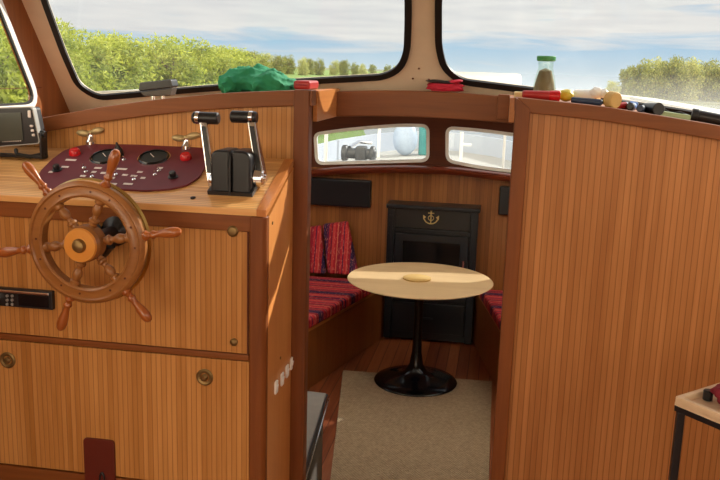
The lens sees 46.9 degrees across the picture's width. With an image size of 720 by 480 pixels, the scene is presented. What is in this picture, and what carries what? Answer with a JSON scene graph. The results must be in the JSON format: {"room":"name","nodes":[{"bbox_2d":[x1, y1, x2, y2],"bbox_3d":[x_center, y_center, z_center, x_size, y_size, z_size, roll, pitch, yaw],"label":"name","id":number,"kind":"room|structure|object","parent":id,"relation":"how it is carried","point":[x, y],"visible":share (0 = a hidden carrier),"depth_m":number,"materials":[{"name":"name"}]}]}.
{"room":"ship interior","nodes":[
{"label":"ship interior","id":0,"kind":"room"},
{"bbox_2d":[0,0,69,117],"bbox_3d":[-1.605,0.155,1.141,0.013,2.260,4.800,4,12,9],"label":"wall","id":1,"kind":"structure","parent":0,"point":[50,99],"depth_m":3.14,"materials":[{"name":"brown wood"}]},
{"bbox_2d":[0,0,36,106],"bbox_3d":[-1.360,-0.641,2.287,0.020,0.633,1.649,4,12,9],"label":"window","id":2,"kind":"structure","parent":1,"relation":"in","point":[4,16],"depth_m":3.00,"materials":[{"name":"white metal"}]},
{"bbox_2d":[22,0,690,111],"bbox_3d":[0.344,-0.717,2.832,3.218,1.015,0.764,4,12,9],"label":"window frame","id":3,"kind":"structure","parent":0,"point":[422,64],"depth_m":3.04,"materials":[{"name":"beige paint"}]},
{"bbox_2d":[41,0,411,99],"bbox_3d":[-0.486,-0.782,2.939,1.359,0.621,0.470,4,12,9],"label":"window","id":4,"kind":"structure","parent":3,"relation":"in","point":[401,64],"depth_m":3.07,"materials":[{"name":"black rubber"}]},
{"bbox_2d":[435,0,691,114],"bbox_3d":[1.002,-0.670,2.717,1.514,0.662,0.500,4,12,9],"label":"window","id":5,"kind":"structure","parent":3,"relation":"in","point":[445,67],"depth_m":2.94,"materials":[{"name":"black rubber"}]},
{"bbox_2d":[18,89,719,479],"bbox_3d":[0.270,0.488,2.792,3.200,1.928,0.085,4,12,9],"label":"wall","id":6,"kind":"structure","parent":0,"point":[610,312],"depth_m":2.64,"materials":[{"name":"brown wood"}]},
{"bbox_2d":[310,88,338,90],"bbox_3d":[-0.680,-0.450,3.011,1.140,0.229,0.418,4,12,9],"label":"trim","id":7,"kind":"structure","parent":6,"relation":"attached to","point":[317,89],"depth_m":2.97,"materials":[{"name":"brown wood"}]},
{"bbox_2d":[139,79,177,99],"bbox_3d":[-0.740,-0.549,3.052,0.131,0.085,0.060,4,12,9],"label":"motor","id":8,"kind":"object","parent":7,"relation":"on","point":[172,84],"visible":0.95,"depth_m":3.02,"materials":[{"name":"black plastic"}]},
{"bbox_2d":[218,63,295,92],"bbox_3d":[-0.348,-0.556,2.881,0.295,0.110,0.229,4,12,9],"label":"folded cloth","id":9,"kind":"object","parent":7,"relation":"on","point":[259,77],"visible":0.85,"depth_m":2.82,"materials":[{"name":"green fabric"}]},
{"bbox_2d":[294,80,318,89],"bbox_3d":[-0.185,-0.533,2.851,0.058,0.029,0.146,4,12,9],"label":"case","id":10,"kind":"object","parent":7,"relation":"on","point":[298,84],"visible":0.98,"depth_m":2.79,"materials":[{"name":"red fabric"}]},
{"bbox_2d":[313,89,514,123],"bbox_3d":[0.200,-0.455,2.844,0.652,0.103,0.380,4,12,9],"label":"wooden beam","id":11,"kind":"structure","parent":6,"relation":"attached to","point":[330,103],"depth_m":2.96,"materials":[{"name":"brown wood"}]},
{"bbox_2d":[426,79,463,91],"bbox_3d":[0.305,-0.555,2.974,0.142,0.043,0.053,4,12,9],"label":"pouch","id":12,"kind":"object","parent":11,"relation":"on","point":[435,84],"visible":1,"depth_m":2.96,"materials":[{"name":"red fabric"}]},
{"bbox_3d":[1.215,-0.307,2.707,1.410,0.275,0.418,4,12,9],"label":"trim","id":13,"kind":"structure","parent":6,"relation":"attached to","visible":0},
{"bbox_2d":[522,90,560,100],"bbox_3d":[0.566,-0.451,2.594,0.117,0.034,0.035,4,12,9],"label":"marker pen","id":14,"kind":"object","parent":13,"relation":"on","point":[552,95],"visible":0.87,"depth_m":2.58,"materials":[{"name":"red plastic"}]},
{"bbox_2d":[533,56,555,90],"bbox_3d":[0.608,-0.534,2.726,0.080,0.138,0.080,4,12,9],"label":"spice jar","id":15,"kind":"object","parent":13,"relation":"on","point":[544,81],"visible":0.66,"depth_m":2.70,"materials":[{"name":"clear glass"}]},
{"bbox_2d":[560,89,573,101],"bbox_3d":[0.656,-0.462,2.649,0.048,0.040,0.046,-2,12,-19],"label":"bottle","id":16,"kind":"object","parent":13,"relation":"on","point":[566,95],"visible":0.8,"depth_m":2.63,"materials":[{"name":"yellow plastic"}]},
{"bbox_2d":[571,97,601,105],"bbox_3d":[0.703,-0.430,2.575,0.095,0.025,0.020,4,12,9],"label":"screwdriver","id":17,"kind":"object","parent":13,"relation":"on","point":[590,101],"visible":0.98,"depth_m":2.57,"materials":[{"name":"blue plastic"}]},
{"bbox_2d":[573,89,600,98],"bbox_3d":[0.725,-0.460,2.663,0.084,0.049,0.049,9,14,30],"label":"paper roll","id":18,"kind":"object","parent":13,"relation":"on","point":[582,93],"visible":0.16,"depth_m":2.65,"materials":[{"name":"white paper"}]},
{"bbox_2d":[589,87,607,97],"bbox_3d":[0.749,-0.462,2.601,0.059,0.035,0.043,4,12,9],"label":"tissue","id":19,"kind":"object","parent":13,"relation":"on","point":[596,92],"visible":0.84,"depth_m":2.59,"materials":[{"name":"white paper"}]},
{"bbox_2d":[603,91,621,107],"bbox_3d":[0.779,-0.432,2.558,0.052,0.052,0.035,-5,13,-28],"label":"tape roll","id":20,"kind":"object","parent":13,"relation":"on","point":[612,99],"visible":0.91,"depth_m":2.54,"materials":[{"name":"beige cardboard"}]},
{"bbox_2d":[626,102,636,110],"bbox_3d":[0.852,-0.418,2.603,0.025,0.028,0.124,6,13,22],"label":"torch","id":21,"kind":"object","parent":13,"relation":"on","point":[631,106],"visible":0.91,"depth_m":2.55,"materials":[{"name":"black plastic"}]},
{"bbox_2d":[636,105,645,111],"bbox_3d":[0.885,-0.411,2.598,0.022,0.026,0.126,7,13,25],"label":"case","id":22,"kind":"object","parent":13,"relation":"on","point":[640,108],"visible":0.77,"depth_m":2.54,"materials":[{"name":"blue plastic"}]},
{"bbox_2d":[642,103,664,114],"bbox_3d":[0.905,-0.409,2.577,0.039,0.039,0.082,-1,12,-12],"label":"torch","id":23,"kind":"object","parent":13,"relation":"on","point":[651,108],"visible":0.83,"depth_m":2.54,"materials":[{"name":"black plastic"}]},
{"bbox_2d":[661,111,690,119],"bbox_3d":[0.972,-0.387,2.578,0.096,0.028,0.060,4,12,9],"label":"booklet","id":24,"kind":"object","parent":13,"relation":"on","point":[665,113],"visible":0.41,"depth_m":2.55,"materials":[{"name":"yellow paper"}]},
{"bbox_2d":[690,108,719,124],"bbox_3d":[1.094,-0.370,2.539,0.158,0.059,0.039,5,12,17],"label":"torch","id":25,"kind":"object","parent":13,"relation":"on","point":[698,115],"visible":0.81,"depth_m":2.54,"materials":[{"name":"black plastic"}]},
{"bbox_2d":[28,89,719,113],"bbox_3d":[0.350,-0.813,4.650,3.000,0.103,2.980,4,12,9],"label":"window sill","id":26,"kind":"structure","parent":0,"point":[627,97],"depth_m":4.30,"materials":[{"name":"paint"}]},
{"bbox_2d":[456,72,521,84],"bbox_3d":[0.556,-0.801,4.192,0.495,0.092,0.880,4,12,9],"label":"roof hatch","id":27,"kind":"object","parent":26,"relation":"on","point":[511,78],"visible":0.29,"depth_m":3.74,"materials":[{"name":"white"}]},
{"bbox_2d":[318,128,454,160],"bbox_3d":[-1.190,0.301,4.416,1.076,1.950,14.075,5,12,15],"label":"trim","id":28,"kind":"structure","parent":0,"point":[331,150],"depth_m":9.67,"materials":[{"name":"paint"}]},
{"bbox_2d":[307,337,495,479],"bbox_3d":[0.319,1.101,4.742,3.350,0.060,3.560,4,12,9],"label":"floor","id":29,"kind":"structure","parent":0,"point":[460,360],"depth_m":5.73,"materials":[{"name":"brown wood"}]},
{"bbox_2d":[306,391,328,479],"bbox_3d":[-0.356,1.052,3.623,0.334,0.450,1.051,3,12,4],"label":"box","id":30,"kind":"object","parent":29,"relation":"on","point":[316,401],"visible":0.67,"depth_m":3.80,"materials":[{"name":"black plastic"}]},
{"bbox_2d":[307,293,384,388],"bbox_3d":[-0.596,0.796,4.947,1.103,0.400,3.047,4,12,9],"label":"bench","id":31,"kind":"object","parent":29,"relation":"on","point":[337,339],"visible":0.02,"depth_m":5.67,"materials":[{"name":"brown wood"}]},
{"bbox_2d":[310,225,325,273],"bbox_3d":[-0.366,0.066,6.278,0.244,0.346,0.152,4,12,9],"label":"cushion","id":32,"kind":"object","parent":31,"relation":"on","point":[317,255],"visible":0.54,"depth_m":6.24,"materials":[{"name":"red fabric"}]},
{"bbox_2d":[309,297,342,327],"bbox_3d":[-0.502,0.512,5.155,0.625,0.075,0.990,4,12,9],"label":"seat cushion","id":33,"kind":"object","parent":31,"relation":"on","point":[320,309],"visible":0.23,"depth_m":5.39,"materials":[{"name":"red fabric"}]},
{"bbox_2d":[309,276,370,308],"bbox_3d":[-0.273,0.365,5.897,0.738,0.075,0.560,4,12,9],"label":"seat cushion","id":34,"kind":"object","parent":31,"relation":"on","point":[342,289],"visible":0.29,"depth_m":5.82,"materials":[{"name":"red fabric"}]},
{"bbox_2d":[323,221,357,274],"bbox_3d":[-0.145,0.057,6.258,0.294,0.386,0.152,4,12,9],"label":"cushion","id":35,"kind":"object","parent":31,"relation":"on","point":[339,248],"visible":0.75,"depth_m":6.23,"materials":[{"name":"red fabric"}]},
{"bbox_2d":[330,370,491,479],"bbox_3d":[0.196,1.119,4.455,0.999,0.010,2.236,4,12,9],"label":"rug","id":36,"kind":"object","parent":29,"relation":"on","point":[381,434],"visible":0.92,"depth_m":4.64,"materials":[{"name":"carpet"}]},
{"bbox_2d":[347,262,492,396],"bbox_3d":[0.371,0.584,5.342,0.924,0.688,0.924,4,12,9],"label":"pedestal table","id":37,"kind":"object","parent":36,"relation":"on","point":[447,282],"visible":0.98,"depth_m":5.29,"materials":[{"name":"brown wood"}]},
{"bbox_2d":[403,274,430,281],"bbox_3d":[0.362,0.242,5.267,0.180,0.010,0.180,4,12,9],"label":"trivet","id":38,"kind":"object","parent":37,"relation":"on","point":[410,277],"visible":1,"depth_m":5.25,"materials":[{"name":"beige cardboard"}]},
{"bbox_2d":[383,200,480,343],"bbox_3d":[0.526,0.240,6.171,0.678,1.019,0.224,4,12,9],"label":"stove","id":39,"kind":"object","parent":29,"relation":"on","point":[421,232],"visible":0.84,"depth_m":6.08,"materials":[{"name":"metal"}]},
{"bbox_2d":[472,294,499,387],"bbox_3d":[1.156,0.880,4.794,1.105,0.400,2.910,4,12,9],"label":"bench","id":40,"kind":"object","parent":29,"relation":"on","point":[485,332],"visible":0.04,"depth_m":5.74,"materials":[{"name":"brown wood"}]},
{"bbox_2d":[480,290,502,328],"bbox_3d":[1.143,0.529,5.310,0.780,0.075,1.240,4,12,9],"label":"seat cushion","id":41,"kind":"object","parent":40,"relation":"on","point":[492,299],"visible":0.1,"depth_m":5.63,"materials":[{"name":"red fabric"}]},
{"bbox_2d":[309,106,513,338],"bbox_3d":[0.564,-0.150,6.232,2.900,1.920,0.050,4,12,9],"label":"wall","id":42,"kind":"structure","parent":0,"point":[368,226],"depth_m":6.18,"materials":[{"name":"brown wood"}]},
{"bbox_2d":[311,177,371,207],"bbox_3d":[-0.136,-0.361,6.253,0.460,0.210,0.056,4,12,9],"label":"wall speaker","id":43,"kind":"object","parent":42,"relation":"attached to","point":[324,191],"visible":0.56,"depth_m":6.23,"materials":[{"name":"plastic"}]},
{"bbox_2d":[314,124,429,164],"bbox_3d":[0.085,-0.712,6.188,0.874,0.336,0.034,4,12,9],"label":"window","id":44,"kind":"structure","parent":42,"relation":"in","point":[317,134],"depth_m":6.17,"materials":[{"name":"silver glass"}]},
{"bbox_2d":[311,165,510,181],"bbox_3d":[0.402,-0.472,6.096,1.875,0.151,0.138,4,12,9],"label":"trim","id":45,"kind":"structure","parent":42,"relation":"attached to","point":[366,169],"depth_m":6.04,"materials":[{"name":"red wood"}]},
{"bbox_2d":[445,127,512,172],"bbox_3d":[1.257,-0.614,6.002,1.287,0.364,0.034,4,12,9],"label":"window","id":46,"kind":"structure","parent":42,"relation":"in","point":[448,158],"depth_m":6.06,"materials":[{"name":"silver glass"}]},
{"bbox_2d":[498,186,509,214],"bbox_3d":[1.181,-0.281,6.038,0.337,0.211,0.056,4,12,9],"label":"wall speaker","id":47,"kind":"object","parent":42,"relation":"attached to","point":[504,190],"visible":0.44,"depth_m":6.03,"materials":[{"name":"plastic"}]},
{"bbox_2d":[335,149,510,168],"bbox_3d":[0.760,-0.368,7.038,3.360,0.050,7.800,4,12,9],"label":"floor","id":48,"kind":"structure","parent":0,"point":[485,160],"depth_m":9.88,"materials":[{"name":"paint"}]},
{"bbox_2d":[341,140,376,160],"bbox_3d":[0.030,-0.906,8.742,0.434,0.270,0.383,4,12,9],"label":"windlass","id":49,"kind":"object","parent":48,"relation":"on","point":[360,152],"visible":0.74,"depth_m":8.67,"materials":[{"name":"metal"}]},
{"bbox_2d":[393,127,417,154],"bbox_3d":[0.547,-1.224,10.008,0.300,0.410,0.280,4,12,9],"label":"fender","id":50,"kind":"object","parent":48,"relation":"on","point":[405,139],"visible":0.86,"depth_m":9.91,"materials":[{"name":"white plastic"}]},
{"bbox_2d":[418,127,425,154],"bbox_3d":[0.789,-1.256,10.166,0.120,0.419,0.200,4,12,9],"label":"locker","id":51,"kind":"object","parent":48,"relation":"on","point":[422,131],"visible":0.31,"depth_m":10.08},
{"bbox_2d":[459,132,470,160],"bbox_3d":[1.068,-0.886,8.433,0.118,0.416,0.036,4,12,9],"label":"pipe","id":52,"kind":"object","parent":48,"relation":"on","point":[462,144],"visible":0.87,"depth_m":8.41,"materials":[{"name":"white metal"}]},
{"bbox_2d":[501,135,505,167],"bbox_3d":[1.230,-0.806,7.075,0.024,0.820,0.024,4,12,9],"label":"post","id":53,"kind":"object","parent":48,"relation":"on","point":[504,136],"visible":0.32,"depth_m":7.08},
{"bbox_2d":[454,133,512,160],"bbox_3d":[1.681,0.742,4.037,1.178,1.410,14.165,2,12,1],"label":"trim","id":54,"kind":"structure","parent":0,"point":[482,145],"depth_m":10.36,"materials":[{"name":"paint"}]},
{"bbox_3d":[-0.106,1.389,0.827,3.200,0.060,4.220,4,12,9],"label":"floor","id":55,"kind":"structure","parent":0,"visible":0},
{"bbox_2d":[0,146,293,479],"bbox_3d":[-0.790,0.325,2.740,1.100,1.205,0.331,4,12,9],"label":"console","id":56,"kind":"object","parent":55,"relation":"on","point":[201,389],"visible":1,"depth_m":2.58,"materials":[{"name":"brown wood"}]},
{"bbox_2d":[0,106,47,158],"bbox_3d":[-1.216,-0.360,2.738,0.376,0.170,0.077,4,12,9],"label":"monitor","id":57,"kind":"object","parent":56,"relation":"on","point":[18,125],"visible":1,"depth_m":2.71,"materials":[{"name":"black plastic"}]},
{"bbox_2d":[0,286,54,309],"bbox_3d":[-1.146,0.177,2.601,0.392,0.060,0.034,4,12,9],"label":"radio","id":58,"kind":"object","parent":56,"relation":"attached to","point":[9,296],"visible":1,"depth_m":2.58,"materials":[{"name":"black plastic"}]},
{"bbox_2d":[0,149,181,330],"bbox_3d":[-0.755,-0.005,2.387,0.557,0.533,0.243,4,12,9],"label":"wheel","id":59,"kind":"object","parent":56,"relation":"attached to","point":[84,243],"visible":1,"depth_m":2.31,"materials":[{"name":"brown wood"}]},
{"bbox_2d":[97,224,115,256],"bbox_3d":[-0.773,0.005,2.486,0.102,0.110,0.042,12,15,40],"label":"lever","id":60,"kind":"object","parent":56,"relation":"attached to","point":[109,248],"visible":0.21,"depth_m":2.47,"materials":[{"name":"black plastic"}]},
{"bbox_2d":[39,142,204,191],"bbox_3d":[-0.752,-0.237,2.654,0.528,0.136,0.316,4,12,9],"label":"panel","id":61,"kind":"object","parent":56,"relation":"on","point":[141,168],"visible":0.88,"depth_m":2.65,"materials":[{"name":"red metal"}]},
{"bbox_2d":[69,147,80,156],"bbox_3d":[-0.942,-0.291,2.740,0.038,0.028,0.039,4,12,9],"label":"warning light","id":62,"kind":"object","parent":61,"relation":"attached to","point":[73,152],"depth_m":2.73,"materials":[{"name":"red plastic"}]},
{"bbox_2d":[76,127,103,144],"bbox_3d":[-0.912,-0.354,2.809,0.100,0.061,0.036,4,12,9],"label":"valve","id":63,"kind":"object","parent":61,"relation":"attached to","point":[90,140],"visible":1,"depth_m":2.80,"materials":[{"name":"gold metal"}]},
{"bbox_2d":[171,132,200,149],"bbox_3d":[-0.577,-0.331,2.755,0.100,0.058,0.036,4,12,9],"label":"valve","id":64,"kind":"object","parent":61,"relation":"attached to","point":[185,139],"visible":1,"depth_m":2.75,"materials":[{"name":"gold metal"}]},
{"bbox_2d":[180,152,191,160],"bbox_3d":[-0.564,-0.271,2.685,0.038,0.028,0.039,4,12,9],"label":"warning light","id":65,"kind":"object","parent":61,"relation":"attached to","point":[184,156],"depth_m":2.67,"materials":[{"name":"red plastic"}]},
{"bbox_2d":[0,146,283,215],"bbox_3d":[-0.794,-0.198,2.631,1.061,0.135,0.317,4,12,9],"label":"countertop","id":66,"kind":"structure","parent":56,"relation":"on","point":[15,186],"depth_m":2.52,"materials":[{"name":"brown wood"}]},
{"bbox_2d":[191,110,266,196],"bbox_3d":[-0.399,-0.262,2.517,0.242,0.260,0.124,4,12,9],"label":"throttle levers","id":67,"kind":"object","parent":56,"relation":"on","point":[230,171],"visible":1,"depth_m":2.49,"materials":[{"name":"black plastic"}]},
{"bbox_2d":[274,380,278,394],"bbox_3d":[-0.263,0.466,2.630,0.010,0.042,0.030,4,12,9],"label":"switch","id":68,"kind":"object","parent":56,"relation":"attached to","point":[276,385],"depth_m":2.62,"materials":[{"name":"white plastic"}]},
{"bbox_2d":[280,372,284,385],"bbox_3d":[-0.251,0.453,2.700,0.010,0.042,0.030,4,12,9],"label":"switch","id":69,"kind":"object","parent":56,"relation":"attached to","point":[282,376],"depth_m":2.69,"materials":[{"name":"white plastic"}]},
{"bbox_2d":[285,364,289,377],"bbox_3d":[-0.240,0.436,2.761,0.010,0.042,0.030,4,12,9],"label":"switch","id":70,"kind":"object","parent":56,"relation":"attached to","point":[287,368],"depth_m":2.75,"materials":[{"name":"white plastic"}]},
{"bbox_2d":[668,383,719,479],"bbox_3d":[1.008,0.759,1.919,0.422,0.793,0.466,-6,14,-31],"label":"side table","id":71,"kind":"object","parent":55,"relation":"on","point":[691,404],"depth_m":1.91,"materials":[{"name":"brown wood"}]},
{"bbox_2d":[675,383,719,423],"bbox_3d":[1.019,0.394,1.843,0.602,0.022,0.626,4,12,9],"label":"tabletop","id":72,"kind":"object","parent":71,"relation":"on","point":[691,404],"depth_m":1.89,"materials":[{"name":"brown wood"}]},
{"bbox_2d":[710,383,719,403],"bbox_3d":[0.877,0.349,1.889,0.151,0.066,0.112,4,12,9],"label":"bag","id":73,"kind":"object","parent":71,"relation":"on","point":[715,390],"visible":1,"depth_m":1.88,"materials":[{"name":"fabric"}]},
{"label":"outside","id":74,"kind":"structure","parent":0,"visible":0},
{"bbox_2d":[349,68,719,140],"bbox_3d":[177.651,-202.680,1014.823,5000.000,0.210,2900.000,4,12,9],"label":"ground","id":75,"kind":"structure","parent":74,"point":[571,82],"depth_m":180.59,"materials":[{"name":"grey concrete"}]},
{"bbox_2d":[606,80,621,92],"bbox_3d":[22.225,-13.155,72.874,1.491,1.816,1.412,4,12,9],"label":"tree","id":76,"kind":"object","parent":75,"relation":"on","point":[613,85],"visible":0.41,"depth_m":72.66,"materials":[{"name":"green plant"}]},
{"bbox_2d":[616,65,632,95],"bbox_3d":[25.871,-15.261,80.246,2.756,3.212,2.735,4,12,9],"label":"tree","id":77,"kind":"object","parent":75,"relation":"on","point":[622,74],"visible":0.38,"depth_m":79.89,"materials":[{"name":"green plant"}]},
{"bbox_2d":[623,58,656,97],"bbox_3d":[24.297,-13.874,71.989,2.791,3.815,2.936,4,12,9],"label":"tree","id":78,"kind":"object","parent":75,"relation":"on","point":[642,83],"visible":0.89,"depth_m":71.56,"materials":[{"name":"green plant"}]},
{"bbox_2d":[643,56,664,97],"bbox_3d":[28.515,-15.570,79.885,3.173,4.214,3.599,4,12,9],"label":"tree","id":79,"kind":"object","parent":75,"relation":"on","point":[656,61],"visible":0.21,"depth_m":79.07,"materials":[{"name":"green plant"}]},
{"bbox_2d":[650,56,689,100],"bbox_3d":[26.950,-13.963,72.177,3.021,4.052,3.183,-2,12,-16],"label":"tree","id":80,"kind":"object","parent":75,"relation":"on","point":[667,91],"visible":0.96,"depth_m":71.66,"materials":[{"name":"green plant"}]},
{"bbox_2d":[673,56,706,100],"bbox_3d":[28.707,-14.007,72.617,3.303,4.108,3.139,-7,15,-37],"label":"tree","id":81,"kind":"object","parent":75,"relation":"on","point":[693,83],"visible":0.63,"depth_m":72.20,"materials":[{"name":"green plant"}]},
{"bbox_2d":[693,60,718,99],"bbox_3d":[32.416,-14.867,77.611,3.093,3.932,2.934,4,12,9],"label":"tree","id":82,"kind":"object","parent":75,"relation":"on","point":[701,64],"visible":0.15,"depth_m":77.16,"materials":[{"name":"green plant"}]},
{"bbox_2d":[700,58,719,101],"bbox_3d":[31.030,-13.777,72.033,3.095,4.016,2.890,4,12,9],"label":"tree","id":83,"kind":"object","parent":75,"relation":"on","point":[712,87],"visible":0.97,"depth_m":71.83,"materials":[{"name":"green plant"}]},
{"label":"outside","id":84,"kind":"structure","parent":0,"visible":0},
{"bbox_2d":[133,69,381,143],"bbox_3d":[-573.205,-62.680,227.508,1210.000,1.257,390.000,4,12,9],"label":"ground","id":85,"kind":"structure","parent":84,"point":[348,134],"depth_m":18.93,"materials":[{"name":"green plant"}]},
{"bbox_2d":[0,25,23,88],"bbox_3d":[-8.997,-4.428,20.643,2.664,2.238,2.679,4,12,9],"label":"bush","id":86,"kind":"object","parent":85,"relation":"on","point":[6,39],"visible":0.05,"depth_m":20.20,"materials":[{"name":"green plant"}]},
{"bbox_2d":[0,26,27,103],"bbox_3d":[-7.992,-3.931,17.923,2.805,2.444,2.995,3,12,5],"label":"bush","id":87,"kind":"object","parent":85,"relation":"on","point":[10,76],"visible":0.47,"depth_m":17.51,"materials":[{"name":"green plant"}]},
{"bbox_2d":[56,16,91,55],"bbox_3d":[-11.198,-6.958,31.180,2.745,2.833,2.398,3,12,4],"label":"bush","id":88,"kind":"object","parent":85,"relation":"on","point":[65,25],"visible":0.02,"depth_m":30.52,"materials":[{"name":"green plant"}]},
{"bbox_2d":[60,29,104,90],"bbox_3d":[-8.777,-5.033,23.652,2.818,2.212,2.462,0,12,-8],"label":"bush","id":89,"kind":"object","parent":85,"relation":"on","point":[75,59],"visible":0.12,"depth_m":23.36,"materials":[{"name":"green plant"}]},
{"bbox_2d":[60,26,127,90],"bbox_3d":[-9.009,-5.688,26.675,3.036,2.260,3.242,-7,15,-37],"label":"bush","id":90,"kind":"object","parent":85,"relation":"on","point":[101,72],"visible":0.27,"depth_m":26.76,"materials":[{"name":"green plant"}]},
{"bbox_2d":[85,30,129,59],"bbox_3d":[-11.545,-8.356,38.161,2.190,2.703,2.422,2,12,0],"label":"bush","id":91,"kind":"object","parent":85,"relation":"on","point":[98,30],"visible":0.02,"depth_m":37.95,"materials":[{"name":"green plant"}]},
{"bbox_2d":[82,33,162,90],"bbox_3d":[-8.859,-6.341,29.894,3.480,2.236,3.147,1,12,-4],"label":"bush","id":92,"kind":"object","parent":85,"relation":"on","point":[143,69],"visible":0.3,"depth_m":29.63,"materials":[{"name":"green plant"}]},
{"bbox_2d":[91,34,156,88],"bbox_3d":[-10.011,-7.169,33.561,3.560,2.310,3.110,6,13,21],"label":"bush","id":93,"kind":"object","parent":85,"relation":"on","point":[134,81],"visible":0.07,"depth_m":33.40,"materials":[{"name":"green plant"}]},
{"bbox_2d":[122,32,183,78],"bbox_3d":[-10.463,-8.883,40.840,3.386,2.714,3.739,4,12,9],"label":"bush","id":94,"kind":"object","parent":85,"relation":"on","point":[151,36],"visible":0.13,"depth_m":40.46,"materials":[{"name":"green plant"}]},
{"bbox_2d":[138,34,207,86],"bbox_3d":[-8.320,-7.851,36.783,3.609,2.450,3.390,4,12,9],"label":"bush","id":95,"kind":"object","parent":85,"relation":"on","point":[173,64],"visible":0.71,"depth_m":36.35,"materials":[{"name":"green plant"}]},
{"bbox_2d":[146,35,224,83],"bbox_3d":[-9.512,-9.636,44.628,4.182,2.712,3.653,-9,16,-42],"label":"bush","id":96,"kind":"object","parent":85,"relation":"on","point":[200,50],"visible":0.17,"depth_m":44.44,"materials":[{"name":"green plant"}]},
{"bbox_2d":[196,46,238,70],"bbox_3d":[-10.428,-12.350,58.100,4.194,2.490,3.664,-8,15,-40],"label":"bush","id":97,"kind":"object","parent":85,"relation":"on","point":[219,48],"visible":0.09,"depth_m":57.98,"materials":[{"name":"green plant"}]},
{"bbox_2d":[203,51,237,80],"bbox_3d":[-9.188,-11.063,53.215,3.456,1.986,3.250,4,12,9],"label":"bush","id":98,"kind":"object","parent":85,"relation":"on","point":[226,58],"visible":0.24,"depth_m":52.77,"materials":[{"name":"green plant"}]},
{"bbox_2d":[205,44,244,66],"bbox_3d":[-10.538,-13.476,62.979,4.735,2.726,4.434,9,14,33],"label":"bush","id":99,"kind":"object","parent":85,"relation":"on","point":[222,48],"visible":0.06,"depth_m":62.63,"materials":[{"name":"green plant"}]},
{"bbox_2d":[202,45,251,65],"bbox_3d":[-11.238,-14.608,68.024,4.797,2.861,5.304,1,12,-3],"label":"bush","id":100,"kind":"object","parent":85,"relation":"on","point":[231,50],"visible":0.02,"depth_m":68.13,"materials":[{"name":"green plant"}]},
{"bbox_2d":[231,52,257,66],"bbox_3d":[-11.385,-15.572,73.635,4.920,2.436,4.298,-7,14,-36],"label":"bush","id":101,"kind":"object","parent":85,"relation":"on","point":[248,60],"visible":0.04,"depth_m":73.52,"materials":[{"name":"green plant"}]},
{"bbox_2d":[253,54,266,66],"bbox_3d":[-10.937,-19.007,90.478,1.963,2.625,1.824,4,12,9],"label":"tree","id":102,"kind":"object","parent":85,"relation":"on","point":[258,57],"visible":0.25,"depth_m":90.17,"materials":[{"name":"green plant"}]},
{"bbox_2d":[262,51,274,67],"bbox_3d":[-11.348,-21.760,102.597,2.317,3.111,2.165,4,12,9],"label":"tree","id":103,"kind":"object","parent":85,"relation":"on","point":[269,57],"visible":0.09,"depth_m":102.22,"materials":[{"name":"green plant"}]},
{"bbox_2d":[271,54,286,73],"bbox_3d":[-9.520,-20.547,97.871,1.893,2.708,1.924,4,12,9],"label":"tree","id":104,"kind":"object","parent":85,"relation":"on","point":[277,65],"visible":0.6,"depth_m":97.52,"materials":[{"name":"green plant"}]},
{"bbox_2d":[282,54,296,73],"bbox_3d":[-9.397,-23.115,109.719,2.129,2.975,1.944,4,12,9],"label":"tree","id":105,"kind":"object","parent":85,"relation":"on","point":[290,64],"visible":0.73,"depth_m":109.43,"materials":[{"name":"green plant"}]},
{"bbox_2d":[295,56,309,75],"bbox_3d":[-7.013,-21.272,102.092,1.861,2.583,1.888,4,12,9],"label":"tree","id":106,"kind":"object","parent":85,"relation":"on","point":[303,70],"visible":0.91,"depth_m":101.75,"materials":[{"name":"green plant"}]},
{"bbox_2d":[304,58,315,74],"bbox_3d":[-6.931,-23.655,113.533,1.943,2.585,1.988,4,12,9],"label":"tree","id":107,"kind":"object","parent":85,"relation":"on","point":[310,61],"visible":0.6,"depth_m":113.29,"materials":[{"name":"green plant"}]},
{"bbox_2d":[312,58,325,75],"bbox_3d":[-5.368,-22.567,108.557,1.914,2.587,1.832,4,12,9],"label":"tree","id":108,"kind":"object","parent":85,"relation":"on","point":[319,70],"visible":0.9,"depth_m":108.29,"materials":[{"name":"green plant"}]},
{"bbox_2d":[328,60,339,74],"bbox_3d":[-3.664,-24.817,119.860,1.832,2.508,1.850,4,12,9],"label":"tree","id":109,"kind":"object","parent":85,"relation":"on","point":[333,68],"visible":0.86,"depth_m":119.57,"materials":[{"name":"green plant"}]},
{"bbox_2d":[337,59,350,75],"bbox_3d":[-2.106,-23.316,112.794,1.996,2.502,1.978,4,12,9],"label":"tree","id":110,"kind":"object","parent":85,"relation":"on","point":[342,66],"visible":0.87,"depth_m":112.52,"materials":[{"name":"green plant"}]},
{"bbox_2d":[350,62,358,74],"bbox_3d":[-0.770,-25.908,126.049,1.591,2.284,1.697,4,12,9],"label":"tree","id":111,"kind":"object","parent":85,"relation":"on","point":[354,69],"visible":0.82,"depth_m":125.74,"materials":[{"name":"green plant"}]},
{"bbox_2d":[358,63,367,73],"bbox_3d":[0.451,-24.409,119.389,1.466,2.118,1.662,4,12,9],"label":"tree","id":112,"kind":"object","parent":85,"relation":"on","point":[363,69],"visible":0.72,"depth_m":119.13,"materials":[{"name":"green plant"}]},
{"bbox_2d":[368,64,376,73],"bbox_3d":[2.018,-26.925,131.741,1.627,2.102,1.662,4,12,9],"label":"tree","id":113,"kind":"object","parent":85,"relation":"on","point":[371,66],"visible":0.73,"depth_m":131.58,"materials":[{"name":"green plant"}]},
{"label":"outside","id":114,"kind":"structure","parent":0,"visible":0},
{"bbox_2d":[648,97,719,104],"bbox_3d":[168.359,-5.727,62.508,289.000,0.350,80.000,4,12,9],"label":"ground","id":115,"kind":"structure","parent":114,"point":[699,102],"depth_m":67.96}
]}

